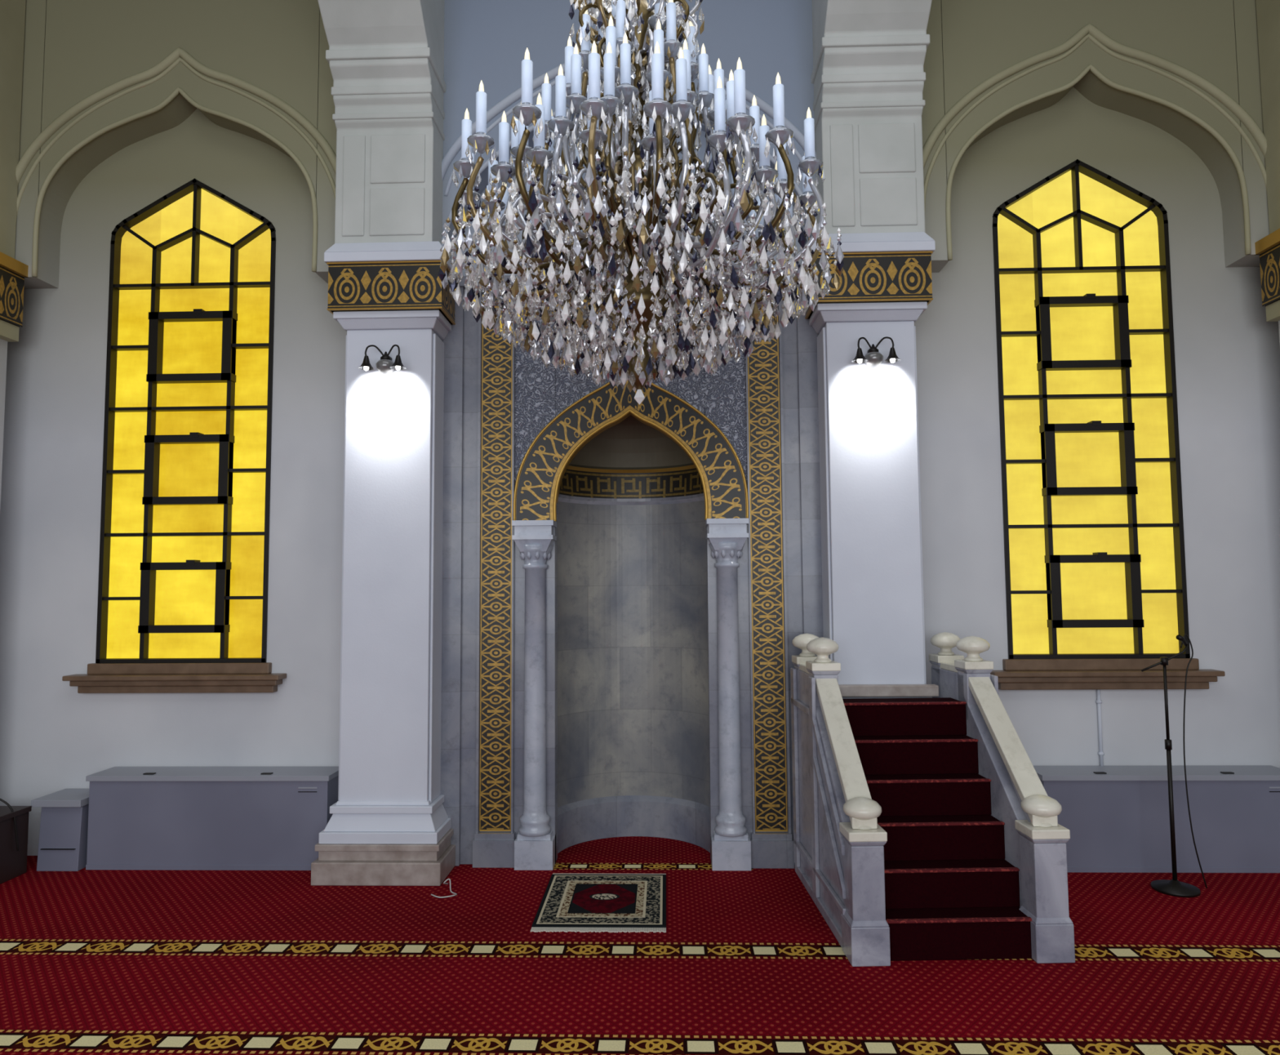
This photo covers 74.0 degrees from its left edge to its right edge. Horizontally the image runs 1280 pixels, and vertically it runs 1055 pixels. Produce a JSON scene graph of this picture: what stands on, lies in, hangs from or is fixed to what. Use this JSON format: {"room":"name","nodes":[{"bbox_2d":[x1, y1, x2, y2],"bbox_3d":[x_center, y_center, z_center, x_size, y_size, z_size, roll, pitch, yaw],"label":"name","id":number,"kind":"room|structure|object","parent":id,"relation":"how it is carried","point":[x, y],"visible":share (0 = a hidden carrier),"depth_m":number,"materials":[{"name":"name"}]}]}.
{"room":"mosque","nodes":[
{"label":"mosque","id":0,"kind":"room"},
{"bbox_2d":[0,0,28,505],"bbox_3d":[-4.119,-1.311,0.915,0.540,6.000,9.400,-1,-4,2],"label":"column","id":1,"kind":"structure","parent":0,"point":[13,272],"depth_m":5.12,"materials":[{"name":"paint"}]},
{"bbox_2d":[0,0,1279,855],"bbox_3d":[-0.057,-1.044,5.257,8.400,6.000,0.460,-1,-4,2],"label":"wall","id":2,"kind":"structure","parent":0,"point":[53,735],"depth_m":5.17,"materials":[{"name":"paint"}]},
{"bbox_2d":[62,662,286,693],"bbox_3d":[-2.799,0.911,5.146,1.310,0.175,0.180,-1,-4,2],"label":"trim","id":3,"kind":"structure","parent":2,"relation":"attached to","point":[100,677],"depth_m":5.11,"materials":[{"name":"brown wood"}]},
{"bbox_2d":[15,47,336,277],"bbox_3d":[-2.827,-2.244,5.186,2.192,1.426,0.050,-1,-4,2],"label":"trim","id":4,"kind":"structure","parent":2,"relation":"attached to","point":[171,60],"depth_m":5.20,"materials":[{"name":"beige paint"}]},
{"bbox_2d":[95,177,275,662],"bbox_3d":[-2.808,-0.685,5.313,1.054,3.053,0.084,-1,-4,2],"label":"window","id":5,"kind":"structure","parent":2,"relation":"in","point":[184,538],"depth_m":5.31,"materials":[{"name":"yellow glass"}]},
{"bbox_2d":[317,0,446,244],"bbox_3d":[-1.518,-2.910,3.979,0.600,2.430,2.650,-1,-4,2],"label":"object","id":6,"kind":"structure","parent":2,"relation":"attached to","point":[385,58],"depth_m":4.89,"materials":[{"name":"paint"}]},
{"bbox_2d":[441,62,816,247],"bbox_3d":[-0.073,-2.328,5.109,2.370,1.349,0.050,-1,-4,2],"label":"trim","id":7,"kind":"structure","parent":2,"relation":"attached to","point":[552,73],"depth_m":5.12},
{"bbox_2d":[810,0,932,233],"bbox_3d":[1.291,-2.936,3.896,0.600,2.430,2.650,-1,-4,2],"label":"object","id":8,"kind":"structure","parent":2,"relation":"attached to","point":[868,76],"depth_m":4.81,"materials":[{"name":"paint"}]},
{"bbox_2d":[992,159,1190,658],"bbox_3d":[2.699,-0.736,5.151,1.054,3.053,0.084,-1,-4,2],"label":"window","id":9,"kind":"structure","parent":2,"relation":"in","point":[1095,553],"depth_m":5.15,"materials":[{"name":"yellow glass"}]},
{"bbox_2d":[922,22,1266,260],"bbox_3d":[2.681,-2.295,5.024,2.192,1.426,0.050,-1,-4,2],"label":"trim","id":10,"kind":"structure","parent":2,"relation":"attached to","point":[1101,40],"depth_m":5.03,"materials":[{"name":"beige paint"}]},
{"bbox_2d":[1095,688,1104,765],"bbox_3d":[2.697,1.170,4.978,0.032,0.445,0.032,-1,-4,2],"label":"pipe","id":11,"kind":"object","parent":2,"relation":"attached to","point":[1099,701],"visible":0.97,"depth_m":4.97,"materials":[{"name":"white paint"}]},
{"bbox_2d":[989,657,1225,689],"bbox_3d":[2.709,0.859,4.984,1.310,0.175,0.180,-1,-4,2],"label":"trim","id":12,"kind":"structure","parent":2,"relation":"attached to","point":[1017,673],"depth_m":4.95,"materials":[{"name":"brown wood"}]},
{"bbox_2d":[0,835,1279,1054],"bbox_3d":[-0.164,1.707,0.766,8.400,0.100,9.750,-1,-4,2],"label":"floor","id":13,"kind":"structure","parent":0,"point":[93,962],"depth_m":3.52,"materials":[{"name":"red carpet"}]},
{"bbox_2d":[0,798,31,884],"bbox_3d":[-3.622,1.717,4.710,0.315,0.469,0.280,-1,-4,2],"label":"cabinet","id":14,"kind":"object","parent":13,"relation":"on","point":[14,820],"visible":1,"depth_m":4.73,"materials":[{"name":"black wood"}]},
{"bbox_2d":[31,788,88,871],"bbox_3d":[-3.336,1.768,4.984,0.290,0.400,0.280,-1,-4,2],"label":"box","id":15,"kind":"object","parent":13,"relation":"on","point":[64,823],"visible":0.78,"depth_m":4.87,"materials":[{"name":"grey paint"}]},
{"bbox_2d":[85,766,338,870],"bbox_3d":[-2.476,1.693,4.976,1.414,0.536,0.255,-1,-4,2],"label":"radiator cover","id":16,"kind":"object","parent":13,"relation":"on","point":[157,818],"visible":0.91,"depth_m":4.87,"materials":[{"name":"grey paint"}]},
{"bbox_2d":[311,241,457,885],"bbox_3d":[-1.429,0.162,4.936,0.704,3.570,0.500,-1,-4,2],"label":"pillar","id":17,"kind":"structure","parent":13,"relation":"on","point":[389,824],"depth_m":4.80,"materials":[{"name":"white paint"}]},
{"bbox_2d":[358,344,405,374],"bbox_3d":[-1.444,-0.949,4.796,0.268,0.163,0.159,-1,-4,2],"label":"wall lamp","id":18,"kind":"object","parent":17,"relation":"attached to","point":[385,366],"visible":1,"depth_m":4.77,"materials":[{"name":"grey metal"}]},
{"bbox_2d":[431,878,457,897],"bbox_3d":[-1.044,1.890,4.464,0.123,0.055,0.195,2,-4,-27],"label":"power cable","id":19,"kind":"object","parent":13,"relation":"on","point":[446,880],"visible":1,"depth_m":4.43,"materials":[{"name":"grey plastic"}]},
{"bbox_2d":[530,873,666,932],"bbox_3d":[-0.182,1.893,4.323,0.630,0.012,0.791,-1,-4,2],"label":"rug","id":20,"kind":"object","parent":13,"relation":"on","point":[570,902],"visible":1,"depth_m":4.25,"materials":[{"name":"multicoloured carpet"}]},
{"bbox_2d":[440,271,823,870],"bbox_3d":[-0.046,0.227,5.223,2.240,3.460,0.715,-1,-4,2],"label":"mihrab","id":21,"kind":"object","parent":13,"relation":"on","point":[628,587],"visible":0.88,"depth_m":5.03,"materials":[{"name":"stone"}]},
{"bbox_2d":[800,231,935,698],"bbox_3d":[1.316,0.137,4.857,0.690,3.570,0.495,-1,-4,2],"label":"pillar","id":22,"kind":"structure","parent":13,"relation":"on","point":[871,518],"depth_m":4.74,"materials":[{"name":"white paint"}]},
{"bbox_2d":[851,336,901,368],"bbox_3d":[1.301,-0.975,4.716,0.268,0.163,0.159,-1,-4,2],"label":"wall lamp","id":23,"kind":"object","parent":22,"relation":"attached to","point":[873,358],"visible":1,"depth_m":4.69,"materials":[{"name":"grey metal"}]},
{"bbox_2d":[838,684,938,696],"bbox_3d":[1.316,0.888,4.627,0.600,0.060,0.068,-1,-4,2],"label":"trim","id":24,"kind":"structure","parent":22,"relation":"attached to","point":[846,690],"depth_m":4.59,"materials":[{"name":"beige stone"}]},
{"bbox_2d":[790,631,1075,966],"bbox_3d":[1.344,1.216,4.210,0.952,1.324,1.201,0,-4,-1],"label":"minbar","id":25,"kind":"object","parent":13,"relation":"on","point":[925,828],"visible":1,"depth_m":3.91,"materials":[{"name":"white stone"}]},
{"bbox_2d":[1033,764,1279,872],"bbox_3d":[2.956,1.643,4.816,1.424,0.536,0.255,-1,-4,2],"label":"radiator cover","id":26,"kind":"object","parent":13,"relation":"on","point":[1117,818],"visible":0.78,"depth_m":4.71,"materials":[{"name":"grey paint"}]},
{"bbox_2d":[1141,633,1207,897],"bbox_3d":[2.787,1.225,4.470,0.234,1.324,0.220,3,-5,-40],"label":"microphone stand","id":27,"kind":"object","parent":13,"relation":"on","point":[1175,887],"visible":1,"depth_m":4.45,"materials":[{"name":"black metal"}]},
{"bbox_2d":[1254,0,1279,342],"bbox_3d":[3.737,-1.384,0.684,0.540,6.000,9.400,-1,-4,2],"label":"column","id":28,"kind":"structure","parent":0,"point":[1268,11],"depth_m":4.91,"materials":[{"name":"paint"}]},
{"bbox_3d":[-0.208,-4.378,1.182,8.400,0.100,9.750,-1,-4,2],"label":"ceiling","id":29,"kind":"structure","parent":0,"visible":0},
{"bbox_2d":[437,0,844,404],"bbox_3d":[-0.012,-2.312,3.163,1.447,3.754,1.405,-2,-4,18],"label":"chandelier","id":30,"kind":"object","parent":29,"relation":"hanging from","point":[632,96],"visible":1,"depth_m":2.80,"materials":[{"name":"gold metal"}]}
]}

